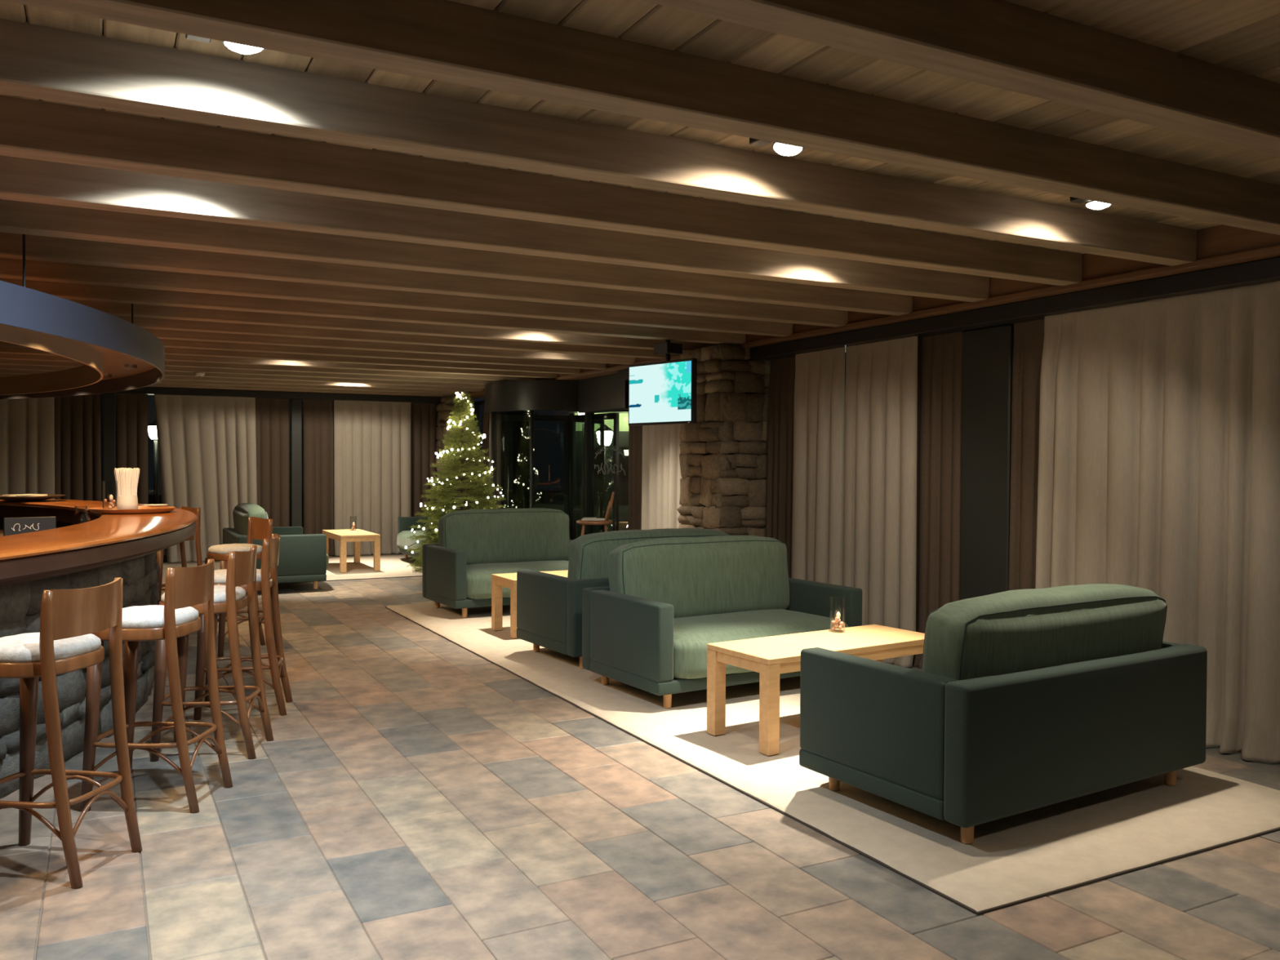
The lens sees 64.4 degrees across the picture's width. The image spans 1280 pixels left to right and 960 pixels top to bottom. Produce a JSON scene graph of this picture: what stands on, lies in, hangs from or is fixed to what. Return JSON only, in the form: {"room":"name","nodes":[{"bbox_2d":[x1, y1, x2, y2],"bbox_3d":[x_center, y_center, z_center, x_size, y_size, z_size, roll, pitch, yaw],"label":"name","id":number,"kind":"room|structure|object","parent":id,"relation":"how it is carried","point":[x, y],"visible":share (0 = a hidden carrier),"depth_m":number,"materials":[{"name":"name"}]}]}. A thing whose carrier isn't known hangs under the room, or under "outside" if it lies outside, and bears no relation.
{"room":"hotel lounge bar","nodes":[
{"label":"hotel lounge bar","id":0,"kind":"room"},
{"bbox_2d":[115,495,137,509],"bbox_3d":[-3.725,0.164,7.390,0.144,0.105,0.144,0,1,-28],"label":"cup","id":1,"kind":"object","parent":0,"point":[125,502],"depth_m":7.33,"materials":[{"name":"white ceramic"}]},
{"bbox_2d":[0,0,1279,396],"bbox_3d":[-3.622,-1.316,5.865,12.100,0.271,19.800,0,1,-28],"label":"ceiling","id":2,"kind":"structure","parent":0,"point":[417,197],"depth_m":3.88,"materials":[{"name":"brown wood"}]},
{"bbox_2d":[0,234,164,399],"bbox_3d":[-5.067,-1.012,6.564,3.604,0.574,10.420,0,1,-28],"label":"canopy","id":3,"kind":"object","parent":2,"relation":"hanging from","point":[117,354],"visible":1,"depth_m":5.76,"materials":[{"name":"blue metal"}]},
{"bbox_2d":[103,373,111,377],"bbox_3d":[-4.392,-0.856,8.358,0.090,0.022,0.089,0,1,-28],"label":"recessed light","id":4,"kind":"object","parent":3,"relation":"attached to","point":[108,375],"depth_m":8.33,"materials":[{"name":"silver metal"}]},
{"bbox_2d":[123,364,137,368],"bbox_3d":[-3.755,-0.839,7.494,0.090,0.022,0.089,0,1,-28],"label":"recessed light","id":5,"kind":"object","parent":3,"relation":"attached to","point":[126,366],"depth_m":7.46,"materials":[{"name":"silver metal"}]},
{"bbox_2d":[194,371,204,377],"bbox_3d":[-5.301,-1.266,12.243,0.120,0.061,0.120,0,1,-28],"label":"smoke detector","id":6,"kind":"object","parent":2,"relation":"attached to","point":[197,373],"visible":1,"depth_m":12.20,"materials":[{"name":"white plastic"}]},
{"bbox_2d":[185,34,263,54],"bbox_3d":[-1.150,-1.244,2.830,0.208,0.088,0.115,0,1,-28],"label":"ceiling spotlight","id":7,"kind":"object","parent":2,"relation":"attached to","point":[242,49],"visible":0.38,"depth_m":2.83,"materials":[{"name":"grey"}]},
{"bbox_2d":[106,386,441,404],"bbox_3d":[-8.357,-1.289,14.166,11.500,0.098,0.300,0,1,-28],"label":"trim","id":8,"kind":"structure","parent":2,"relation":"attached to","point":[145,390],"depth_m":15.52,"materials":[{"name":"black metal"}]},
{"bbox_2d":[0,396,54,498],"bbox_3d":[-9.325,-0.027,13.570,2.626,2.492,0.153,0,1,-28],"label":"curtain","id":9,"kind":"object","parent":8,"relation":"hanging from","point":[27,425],"visible":0.44,"depth_m":14.07,"materials":[{"name":"beige fabric"}]},
{"bbox_2d":[53,393,102,501],"bbox_3d":[-7.969,-0.036,14.397,0.637,2.492,0.131,0,1,-28],"label":"curtain","id":10,"kind":"object","parent":8,"relation":"hanging from","point":[78,468],"visible":0.47,"depth_m":14.42,"materials":[{"name":"brown fabric"}]},
{"bbox_2d":[115,393,148,504],"bbox_3d":[-7.351,-0.039,14.726,0.416,2.492,0.117,0,1,-28],"label":"curtain","id":11,"kind":"object","parent":8,"relation":"hanging from","point":[131,410],"visible":0.54,"depth_m":14.76,"materials":[{"name":"brown fabric"}]},
{"bbox_2d":[154,394,257,562],"bbox_3d":[-6.422,-0.042,15.113,1.435,2.492,0.144,0,1,-28],"label":"curtain","id":12,"kind":"object","parent":8,"relation":"hanging from","point":[206,445],"visible":0.83,"depth_m":15.13,"materials":[{"name":"beige fabric"}]},
{"bbox_2d":[255,398,289,527],"bbox_3d":[-5.651,-0.048,15.618,0.537,2.492,0.120,0,1,-28],"label":"curtain","id":13,"kind":"object","parent":8,"relation":"hanging from","point":[272,415],"visible":0.67,"depth_m":15.64,"materials":[{"name":"brown fabric"}]},
{"bbox_2d":[302,399,333,555],"bbox_3d":[-5.019,-0.051,15.953,0.507,2.492,0.137,0,1,-28],"label":"curtain","id":14,"kind":"object","parent":8,"relation":"hanging from","point":[317,415],"visible":0.71,"depth_m":15.97,"materials":[{"name":"brown fabric"}]},
{"bbox_2d":[333,400,411,555],"bbox_3d":[-4.249,-0.053,16.261,1.237,2.492,0.144,0,1,-27],"label":"curtain","id":15,"kind":"object","parent":8,"relation":"hanging from","point":[372,440],"visible":0.93,"depth_m":16.28,"materials":[{"name":"beige fabric"}]},
{"bbox_2d":[411,403,435,516],"bbox_3d":[-3.580,-0.058,16.729,0.477,2.492,0.117,0,1,-28],"label":"curtain","id":16,"kind":"object","parent":8,"relation":"hanging from","point":[423,415],"visible":0.63,"depth_m":16.75,"materials":[{"name":"brown fabric"}]},
{"bbox_2d":[628,340,697,426],"bbox_3d":[0.239,-0.933,8.857,0.192,0.906,0.840,-1,1,-41],"label":"television","id":17,"kind":"object","parent":2,"relation":"hanging from","point":[660,393],"visible":1,"depth_m":8.77,"materials":[{"name":"black metal"}]},
{"bbox_2d":[749,137,803,155],"bbox_3d":[0.507,-1.252,3.741,0.209,0.090,0.114,0,1,-28],"label":"ceiling spotlight","id":18,"kind":"object","parent":2,"relation":"attached to","point":[780,148],"visible":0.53,"depth_m":3.74,"materials":[{"name":"grey"}]},
{"bbox_2d":[454,224,1279,399],"bbox_3d":[1.544,-1.283,8.319,0.375,0.220,19.300,0,1,-28],"label":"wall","id":19,"kind":"structure","parent":2,"relation":"attached to","point":[1219,246],"depth_m":6.05,"materials":[{"name":"brown wood"}]},
{"bbox_2d":[1070,196,1111,209],"bbox_3d":[2.018,-1.260,4.541,0.208,0.088,0.115,0,1,-28],"label":"ceiling spotlight","id":20,"kind":"object","parent":2,"relation":"attached to","point":[1094,205],"visible":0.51,"depth_m":4.53,"materials":[{"name":"grey"}]},
{"bbox_2d":[0,553,1279,959],"bbox_3d":[-3.633,1.443,5.913,12.100,0.120,19.800,0,1,-28],"label":"floor","id":21,"kind":"structure","parent":0,"point":[415,796],"depth_m":3.87,"materials":[{"name":"brown tile"}]},
{"bbox_2d":[0,577,142,888],"bbox_3d":[-2.187,0.904,3.763,0.514,1.052,0.412,0,1,8],"label":"bar stool","id":22,"kind":"object","parent":21,"relation":"on","point":[64,643],"visible":1,"depth_m":3.70,"materials":[{"name":"brown wood"}]},
{"bbox_2d":[0,632,101,662],"bbox_3d":[-2.232,0.611,3.764,0.382,0.064,0.392,0,1,8],"label":"seat cushion","id":23,"kind":"object","parent":22,"relation":"on","point":[27,647],"depth_m":3.66,"materials":[{"name":"fabric"}]},
{"bbox_2d":[0,498,197,798],"bbox_3d":[-5.057,0.813,6.601,3.966,1.136,10.774,0,1,-28],"label":"bar counter","id":24,"kind":"object","parent":21,"relation":"on","point":[102,548],"depth_m":5.11,"materials":[{"name":"brown wood"}]},
{"bbox_2d":[0,528,3,536],"bbox_3d":[-5.277,0.526,6.478,3.464,0.040,9.877,0,1,-28],"label":"shelf","id":25,"kind":"object","parent":24,"relation":"attached to","point":[1,529],"depth_m":8.98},
{"bbox_2d":[3,516,56,536],"bbox_3d":[-3.762,0.371,6.275,0.280,0.285,0.028,-1,1,-38],"label":"menu board","id":26,"kind":"object","parent":24,"relation":"on","point":[11,526],"visible":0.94,"depth_m":6.25,"materials":[{"name":"black"}]},
{"bbox_2d":[0,493,66,501],"bbox_3d":[-5.650,0.164,9.347,0.660,0.060,0.660,0,1,-28],"label":"tray","id":27,"kind":"object","parent":24,"relation":"on","point":[24,497],"visible":1,"depth_m":9.21,"materials":[{"name":"brown"}]},
{"bbox_2d":[71,506,90,524],"bbox_3d":[-3.735,0.340,6.800,0.110,0.330,0.109,0,1,-28],"label":"glass jar","id":28,"kind":"object","parent":24,"relation":"on","point":[74,506],"visible":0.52,"depth_m":6.77,"materials":[{"name":"clear glass"}]},
{"bbox_2d":[0,498,197,561],"bbox_3d":[-4.984,0.262,6.637,3.811,0.035,10.788,0,1,-28],"label":"countertop","id":29,"kind":"structure","parent":24,"relation":"on","point":[108,529],"depth_m":5.50,"materials":[{"name":"brown wood"}]},
{"bbox_2d":[88,506,175,514],"bbox_3d":[-3.685,0.218,7.389,0.570,0.036,0.570,0,1,-28],"label":"serving tray","id":30,"kind":"object","parent":24,"relation":"on","point":[141,509],"visible":0.88,"depth_m":7.19,"materials":[{"name":"brown wood"}]},
{"bbox_2d":[102,480,118,509],"bbox_3d":[-3.776,0.114,7.249,0.100,0.210,0.100,0,1,-28],"label":"glass vase","id":31,"kind":"object","parent":30,"relation":"on","point":[111,504],"visible":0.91,"depth_m":7.24,"materials":[{"name":"clear glass"}]},
{"bbox_2d":[114,467,139,509],"bbox_3d":[-3.725,0.064,7.387,0.168,0.305,0.168,0,1,-28],"label":"holder","id":32,"kind":"object","parent":30,"relation":"on","point":[127,478],"visible":0.96,"depth_m":7.33,"materials":[{"name":"white plastic"}]},
{"bbox_2d":[144,504,168,506],"bbox_3d":[-3.581,0.190,7.535,0.160,0.016,0.159,0,1,-28],"label":"saucer","id":33,"kind":"object","parent":30,"relation":"on","point":[149,505],"visible":1,"depth_m":7.49,"materials":[{"name":"white ceramic"}]},
{"bbox_2d":[102,393,115,502],"bbox_3d":[-7.646,-0.015,14.653,0.160,2.460,0.150,0,1,-28],"label":"trim","id":34,"kind":"structure","parent":21,"relation":"on","point":[108,399],"depth_m":14.58,"materials":[{"name":"grey"}]},
{"bbox_2d":[80,559,232,813],"bbox_3d":[-2.131,0.891,4.505,0.514,1.052,0.412,0,1,1],"label":"bar stool","id":35,"kind":"object","parent":21,"relation":"on","point":[185,588],"visible":0.9,"depth_m":4.36,"materials":[{"name":"brown wood"}]},
{"bbox_2d":[121,604,199,628],"bbox_3d":[-2.176,0.598,4.501,0.382,0.064,0.392,0,1,1],"label":"seat cushion","id":36,"kind":"object","parent":35,"relation":"on","point":[148,616],"depth_m":4.37,"materials":[{"name":"fabric"}]},
{"bbox_2d":[155,554,167,561],"bbox_3d":[-6.559,-0.068,15.357,2.580,2.550,0.080,0,1,-28],"label":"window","id":37,"kind":"structure","parent":21,"relation":"on","point":[165,559],"depth_m":15.08,"materials":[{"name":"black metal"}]},
{"bbox_2d":[156,506,202,604],"bbox_3d":[-4.490,0.790,9.822,0.412,1.052,0.514,1,1,42],"label":"bar stool","id":38,"kind":"object","parent":21,"relation":"on","point":[197,511],"visible":0.17,"depth_m":9.79,"materials":[{"name":"brown wood"}]},
{"bbox_2d":[150,545,273,761],"bbox_3d":[-2.203,0.878,5.258,0.514,1.052,0.412,0,1,-5],"label":"bar stool","id":39,"kind":"object","parent":21,"relation":"on","point":[229,598],"visible":0.73,"depth_m":5.11,"materials":[{"name":"brown wood"}]},
{"bbox_2d":[160,585,245,604],"bbox_3d":[-2.249,0.585,5.249,0.382,0.064,0.392,0,1,-5],"label":"seat cushion","id":40,"kind":"object","parent":39,"relation":"on","point":[223,594],"depth_m":5.11,"materials":[{"name":"fabric"}]},
{"bbox_2d":[204,516,273,657],"bbox_3d":[-3.126,0.827,7.995,0.514,1.052,0.412,-1,1,-44],"label":"bar stool","id":41,"kind":"object","parent":21,"relation":"on","point":[259,528],"visible":0.54,"depth_m":7.91,"materials":[{"name":"brown wood"}]},
{"bbox_2d":[208,543,262,554],"bbox_3d":[-3.159,0.534,7.957,0.382,0.064,0.392,-1,1,-44],"label":"seat cushion","id":42,"kind":"object","parent":41,"relation":"on","point":[224,548],"depth_m":7.82,"materials":[{"name":"fabric"}]},
{"bbox_2d":[193,533,293,719],"bbox_3d":[-2.372,0.863,6.103,0.514,1.052,0.412,0,1,-13],"label":"bar stool","id":43,"kind":"object","parent":21,"relation":"on","point":[266,576],"visible":0.7,"depth_m":5.97,"materials":[{"name":"brown wood"}]},
{"bbox_2d":[213,568,271,583],"bbox_3d":[-2.417,0.570,6.087,0.382,0.064,0.392,0,1,-13],"label":"seat cushion","id":44,"kind":"object","parent":43,"relation":"on","point":[263,575],"depth_m":5.94,"materials":[{"name":"fabric"}]},
{"bbox_2d":[161,555,422,588],"bbox_3d":[-4.538,1.226,14.031,4.408,0.024,2.908,0,1,-28],"label":"rug","id":45,"kind":"object","parent":21,"relation":"on","point":[392,566],"visible":0.25,"depth_m":14.00,"materials":[{"name":"beige fabric"}]},
{"bbox_2d":[222,502,328,592],"bbox_3d":[-4.359,0.761,12.193,1.041,0.966,1.640,0,1,-28],"label":"sofa","id":46,"kind":"object","parent":45,"relation":"on","point":[302,557],"visible":0.52,"depth_m":11.57,"materials":[{"name":"green fabric"}]},
{"bbox_2d":[232,502,268,535],"bbox_3d":[-4.607,0.589,12.058,0.306,0.619,1.421,0,1,-28],"label":"cushion","id":47,"kind":"object","parent":46,"relation":"on","point":[242,513],"depth_m":11.64,"materials":[{"name":"green fabric"}]},
{"bbox_2d":[326,553,328,568],"bbox_3d":[-4.332,0.946,12.210,0.979,0.306,1.442,0,1,-28],"label":"seat cushion","id":48,"kind":"object","parent":46,"relation":"on","point":[326,553],"depth_m":11.87,"materials":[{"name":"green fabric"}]},
{"bbox_2d":[322,528,380,573],"bbox_3d":[-4.020,0.969,14.119,0.520,0.488,1.280,0,1,-28],"label":"coffee table","id":49,"kind":"object","parent":45,"relation":"on","point":[344,535],"visible":0.91,"depth_m":13.66,"materials":[{"name":"brown wood"}]},
{"bbox_2d":[350,515,356,530],"bbox_3d":[-4.090,0.616,14.505,0.088,0.200,0.088,0,1,-28],"label":"glass vase","id":50,"kind":"object","parent":49,"relation":"on","point":[353,524],"visible":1,"depth_m":14.51,"materials":[{"name":"clear glass"}]},
{"bbox_2d":[396,495,478,559],"bbox_3d":[-2.908,0.722,14.862,1.036,0.966,1.640,0,1,-28],"label":"sofa","id":51,"kind":"object","parent":45,"relation":"on","point":[405,524],"visible":0.1,"depth_m":15.01,"materials":[{"name":"green fabric"}]},
{"bbox_2d":[396,529,426,552],"bbox_3d":[-2.936,0.907,14.850,0.973,0.309,1.442,0,1,-28],"label":"seat cushion","id":52,"kind":"object","parent":51,"relation":"on","point":[402,541],"depth_m":14.75,"materials":[{"name":"green fabric"}]},
{"bbox_2d":[289,399,302,526],"bbox_3d":[-5.366,-0.026,15.860,0.160,2.460,0.150,0,1,-28],"label":"trim","id":53,"kind":"structure","parent":21,"relation":"on","point":[295,405],"depth_m":15.79,"materials":[{"name":"grey"}]},
{"bbox_2d":[435,404,438,501],"bbox_3d":[-4.394,-0.079,16.504,2.320,2.550,0.080,0,1,-28],"label":"window","id":54,"kind":"structure","parent":21,"relation":"on","point":[436,404],"depth_m":16.97,"materials":[{"name":"black glass"}]},
{"bbox_2d":[435,395,475,512],"bbox_3d":[-3.047,-0.075,16.793,0.553,2.589,0.509,0,1,-28],"label":"stone pillar","id":55,"kind":"structure","parent":21,"relation":"on","point":[443,409],"depth_m":16.60,"materials":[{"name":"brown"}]},
{"bbox_2d":[405,391,506,574],"bbox_3d":[-2.235,0.089,12.512,1.485,2.369,1.441,1,1,43],"label":"fir tree","id":56,"kind":"object","parent":21,"relation":"on","point":[446,500],"visible":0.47,"depth_m":12.37,"materials":[{"name":"green plant"}]},
{"bbox_2d":[404,540,421,553],"label":"string lights","id":57,"kind":"object","parent":56,"relation":"attached to","point":[406,547],"depth_m":12.35,"materials":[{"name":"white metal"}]},
{"bbox_2d":[411,526,438,533],"label":"string lights","id":58,"kind":"object","parent":56,"relation":"attached to","point":[424,528],"depth_m":12.03,"materials":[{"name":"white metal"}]},
{"bbox_2d":[419,502,449,511],"label":"string lights","id":59,"kind":"object","parent":56,"relation":"attached to","point":[420,504],"depth_m":12.05,"materials":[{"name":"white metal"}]},
{"bbox_2d":[426,472,480,485],"label":"string lights","id":60,"kind":"object","parent":56,"relation":"attached to","point":[432,480],"depth_m":12.15,"materials":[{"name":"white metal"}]},
{"bbox_2d":[435,434,485,457],"label":"string lights","id":61,"kind":"object","parent":56,"relation":"attached to","point":[446,451],"depth_m":12.29,"materials":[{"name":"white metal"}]},
{"bbox_2d":[447,404,474,430],"label":"string lights","id":62,"kind":"object","parent":56,"relation":"attached to","point":[472,409],"depth_m":12.33,"materials":[{"name":"white plastic"}]},
{"bbox_2d":[453,489,503,508],"label":"string lights","id":63,"kind":"object","parent":56,"relation":"attached to","point":[466,504],"depth_m":12.09,"materials":[{"name":"white plastic"}]},
{"bbox_2d":[484,459,493,474],"label":"string lights","id":64,"kind":"object","parent":56,"relation":"attached to","point":[491,468],"depth_m":12.43,"materials":[{"name":"white plastic"}]},
{"bbox_2d":[474,400,484,497],"bbox_3d":[-2.265,-0.038,16.116,0.080,2.500,2.000,0,1,-28],"label":"window","id":65,"kind":"structure","parent":21,"relation":"on","point":[477,404],"depth_m":16.93,"materials":[{"name":"black glass"}]},
{"bbox_2d":[483,400,504,509],"bbox_3d":[-2.264,-0.009,15.438,0.119,2.454,0.901,0,1,-27],"label":"curtain","id":66,"kind":"object","parent":21,"relation":"on","point":[500,424],"visible":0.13,"depth_m":15.17,"materials":[{"name":"brown fabric"}]},
{"bbox_2d":[512,421,517,508],"bbox_3d":[-1.797,-0.034,15.147,0.160,2.530,0.150,0,1,-28],"label":"trim","id":67,"kind":"structure","parent":21,"relation":"on","point":[514,423],"depth_m":15.08,"materials":[{"name":"grey metal"}]},
{"bbox_2d":[517,421,526,508],"bbox_3d":[-1.737,-0.031,14.969,0.060,2.530,0.280,0,1,-28],"label":"trim","id":68,"kind":"structure","parent":21,"relation":"on","point":[522,425],"depth_m":14.88,"materials":[{"name":"black metal"}]},
{"bbox_2d":[484,380,618,540],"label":"door","id":69,"kind":"structure","parent":21,"relation":"on","point":[512,401],"depth_m":13.17,"materials":[{"name":"black metal"}]},
{"bbox_2d":[576,491,614,535],"bbox_3d":[-0.520,0.715,11.678,0.453,1.166,0.417,0,1,-3],"label":"high chair","id":70,"kind":"object","parent":21,"relation":"on","point":[585,521],"visible":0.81,"depth_m":11.54,"materials":[{"name":"brown wood"}]},
{"bbox_2d":[577,373,628,534],"bbox_3d":[-0.382,0.021,12.282,0.220,2.530,1.300,0,1,-28],"label":"wall","id":71,"kind":"structure","parent":21,"relation":"on","point":[606,393],"depth_m":12.44,"materials":[{"name":"black metal"}]},
{"bbox_2d":[676,344,770,537],"bbox_3d":[0.807,0.065,9.488,0.666,2.574,0.768,0,1,-28],"label":"stone pillar","id":72,"kind":"structure","parent":21,"relation":"on","point":[723,455],"depth_m":9.16,"materials":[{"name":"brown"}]},
{"bbox_2d":[385,602,1279,915],"bbox_3d":[0.215,1.361,7.418,2.178,0.023,7.988,0,1,-28],"label":"rug","id":73,"kind":"object","parent":21,"relation":"on","point":[1092,837],"visible":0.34,"depth_m":4.39,"materials":[{"name":"beige carpet"}]},
{"bbox_2d":[422,507,572,617],"bbox_3d":[-1.236,0.793,10.262,1.640,0.995,1.042,0,1,-31],"label":"sofa","id":74,"kind":"object","parent":73,"relation":"on","point":[473,545],"visible":0.77,"depth_m":10.19,"materials":[{"name":"green fabric"}]},
{"bbox_2d":[438,507,569,564],"bbox_3d":[-1.379,0.616,10.502,1.421,0.650,0.307,0,1,-31],"label":"cushion","id":75,"kind":"object","parent":74,"relation":"on","point":[500,535],"depth_m":10.37,"materials":[{"name":"green fabric"}]},
{"bbox_2d":[466,560,568,599],"bbox_3d":[-1.219,0.991,10.238,1.442,0.310,0.978,0,1,-31],"label":"seat cushion","id":76,"kind":"object","parent":74,"relation":"on","point":[478,572],"depth_m":9.80,"materials":[{"name":"green fabric"}]},
{"bbox_2d":[491,569,568,638],"bbox_3d":[-0.618,1.071,9.009,1.280,0.488,0.520,0,1,-29],"label":"coffee table","id":77,"kind":"object","parent":73,"relation":"on","point":[508,580],"visible":0.38,"depth_m":8.87,"materials":[{"name":"brown wood"}]},
{"bbox_2d":[516,528,729,668],"bbox_3d":[-0.043,0.852,8.001,1.640,0.966,1.038,0,1,-32],"label":"sofa","id":78,"kind":"object","parent":73,"relation":"on","point":[549,606],"visible":0.41,"depth_m":7.40,"materials":[{"name":"green fabric"}]},
{"bbox_2d":[567,528,729,579],"bbox_3d":[0.107,0.684,7.759,1.423,0.619,0.302,0,1,-32],"label":"cushion","id":79,"kind":"object","parent":78,"relation":"on","point":[588,553],"depth_m":7.39,"materials":[{"name":"green fabric"}]},
{"bbox_2d":[582,535,862,707],"bbox_3d":[0.578,0.875,6.766,1.640,0.967,1.037,0,1,-32],"label":"sofa","id":80,"kind":"object","parent":73,"relation":"on","point":[650,630],"visible":0.87,"depth_m":6.65,"materials":[{"name":"green fabric"}]},
{"bbox_2d":[607,535,789,617],"bbox_3d":[0.431,0.698,7.000,1.426,0.621,0.304,0,1,-32],"label":"cushion","id":81,"kind":"object","parent":80,"relation":"on","point":[716,575],"depth_m":6.86,"materials":[{"name":"green fabric"}]},
{"bbox_2d":[673,608,848,679],"bbox_3d":[0.595,1.063,6.744,1.443,0.313,0.974,0,1,-32],"label":"seat cushion","id":82,"kind":"object","parent":80,"relation":"on","point":[692,630],"depth_m":6.42,"materials":[{"name":"green fabric"}]},
{"bbox_2d":[706,624,924,755],"bbox_3d":[1.042,1.136,5.672,1.280,0.488,0.520,0,1,-33],"label":"coffee table","id":83,"kind":"object","parent":73,"relation":"on","point":[771,656],"visible":0.62,"depth_m":5.49,"materials":[{"name":"brown wood"}]},
{"bbox_2d":[830,596,845,632],"bbox_3d":[1.155,0.786,5.946,0.088,0.200,0.088,0,1,-28],"label":"candle holder","id":84,"kind":"object","parent":83,"relation":"on","point":[837,619],"visible":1,"depth_m":5.94,"materials":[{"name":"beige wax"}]},
{"bbox_2d":[799,583,1207,844],"bbox_3d":[1.642,0.931,4.679,1.640,0.936,1.039,0,1,-32],"label":"sofa","id":85,"kind":"object","parent":73,"relation":"on","point":[1020,700],"visible":1,"depth_m":4.18,"materials":[{"name":"green fabric"}]},
{"bbox_2d":[922,583,1166,679],"bbox_3d":[1.789,0.761,4.439,1.425,0.587,0.302,0,1,-32],"label":"cushion","id":86,"kind":"object","parent":85,"relation":"on","point":[1011,632],"depth_m":4.21,"materials":[{"name":"green fabric"}]},
{"bbox_2d":[960,324,1013,599],"bbox_3d":[2.424,0.174,6.997,0.170,2.430,0.430,0,1,-28],"label":"wall panel","id":87,"kind":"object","parent":21,"relation":"on","point":[987,352],"depth_m":6.94,"materials":[{"name":"grey"}]},
{"label":"outside","id":88,"kind":"structure","parent":0,"visible":0},
{"bbox_2d":[302,490,627,538],"bbox_3d":[11.296,1.231,27.509,34.300,0.280,62.000,0,1,-28],"label":"ground","id":89,"kind":"structure","parent":88,"point":[554,500],"depth_m":34.37,"materials":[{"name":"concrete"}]},
{"bbox_2d":[577,413,584,518],"bbox_3d":[-1.463,-0.415,26.266,0.308,2.950,0.300,0,1,-28],"label":"street lantern","id":90,"kind":"object","parent":89,"relation":"on","point":[583,424],"visible":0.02,"depth_m":26.23,"materials":[{"name":"black metal"}]},
{"bbox_2d":[567,409,628,505],"bbox_3d":[-1.072,-0.793,35.763,2.900,3.380,1.300,0,1,0],"label":"facade","id":91,"kind":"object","parent":89,"relation":"on","point":[623,415],"visible":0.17,"depth_m":36.01,"materials":[{"name":"grey"}]},
{"bbox_2d":[595,424,613,532],"bbox_3d":[-0.719,0.018,20.591,0.374,2.285,0.365,0,1,-28],"label":"street lantern","id":92,"kind":"object","parent":89,"relation":"on","point":[608,433],"visible":0.67,"depth_m":20.53,"materials":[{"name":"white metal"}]},
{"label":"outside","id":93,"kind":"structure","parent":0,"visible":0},
{"bbox_2d":[148,494,302,554],"bbox_3d":[-26.408,1.138,23.865,35.650,0.280,33.150,0,1,-28],"label":"ground","id":94,"kind":"structure","parent":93,"point":[150,496],"depth_m":37.51,"materials":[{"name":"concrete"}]},
{"bbox_2d":[147,420,159,504],"bbox_3d":[-7.571,0.139,15.912,0.264,2.150,0.257,0,1,-28],"label":"street lantern","id":95,"kind":"object","parent":94,"relation":"on","point":[152,428],"visible":0.54,"depth_m":15.88,"materials":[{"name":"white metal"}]},
{"bbox_3d":[1.029,0.105,-2.905,12.100,2.900,0.100,0,1,-28],"label":"wall","id":96,"kind":"structure","parent":0,"visible":0},
{"bbox_2d":[627,425,642,529],"bbox_3d":[-0.041,0.070,11.388,0.135,2.454,0.560,0,1,-28],"label":"curtain","id":97,"kind":"object","parent":96,"relation":"hanging from","point":[635,433],"visible":0.21,"depth_m":11.48,"materials":[{"name":"brown fabric"}]},
{"bbox_2d":[641,423,684,529],"bbox_3d":[0.324,0.086,10.524,0.151,2.454,1.392,0,1,-28],"label":"curtain","id":98,"kind":"object","parent":96,"relation":"hanging from","point":[661,476],"visible":0.15,"depth_m":10.79,"materials":[{"name":"beige fabric"}]},
{"bbox_2d":[765,356,795,577],"bbox_3d":[1.248,0.117,8.965,0.125,2.454,0.530,0,1,-28],"label":"curtain","id":99,"kind":"object","parent":96,"relation":"hanging from","point":[779,513],"visible":0.53,"depth_m":8.99,"materials":[{"name":"brown fabric"}]},
{"bbox_2d":[791,346,844,585],"bbox_3d":[1.426,0.132,8.432,0.153,2.444,0.658,0,1,-28],"label":"curtain","id":100,"kind":"object","parent":96,"relation":"hanging from","point":[819,411],"visible":0.78,"depth_m":8.34,"materials":[{"name":"beige fabric"}]},
{"bbox_2d":[842,336,917,667],"bbox_3d":[1.775,0.145,7.772,0.159,2.444,0.808,0,1,-28],"label":"curtain","id":101,"kind":"object","parent":96,"relation":"hanging from","point":[880,496],"visible":0.77,"depth_m":7.72,"materials":[{"name":"beige fabric"}]},
{"bbox_2d":[912,331,963,667],"bbox_3d":[2.098,0.148,7.378,0.126,2.454,0.530,0,1,-28],"label":"curtain","id":102,"kind":"object","parent":96,"relation":"hanging from","point":[940,357],"visible":0.66,"depth_m":7.34,"materials":[{"name":"brown fabric"}]},
{"bbox_2d":[617,256,1279,380],"bbox_3d":[3.006,-1.068,5.702,0.340,0.103,13.300,0,1,-28],"label":"trim","id":103,"kind":"structure","parent":96,"relation":"attached to","point":[1266,270],"depth_m":6.32,"materials":[{"name":"brown wood"}]},
{"bbox_2d":[1008,319,1044,590],"bbox_3d":[2.509,0.164,6.583,0.123,2.454,0.360,0,1,-28],"label":"curtain","id":104,"kind":"object","parent":96,"relation":"hanging from","point":[1028,336],"visible":0.48,"depth_m":6.62,"materials":[{"name":"brown fabric"}]},
{"bbox_2d":[1035,280,1279,763],"bbox_3d":[3.309,0.207,4.813,0.218,2.434,3.598,0,1,-28],"label":"curtain","id":105,"kind":"object","parent":96,"relation":"hanging from","point":[1159,449],"visible":0.73,"depth_m":5.53,"materials":[{"name":"beige fabric"}]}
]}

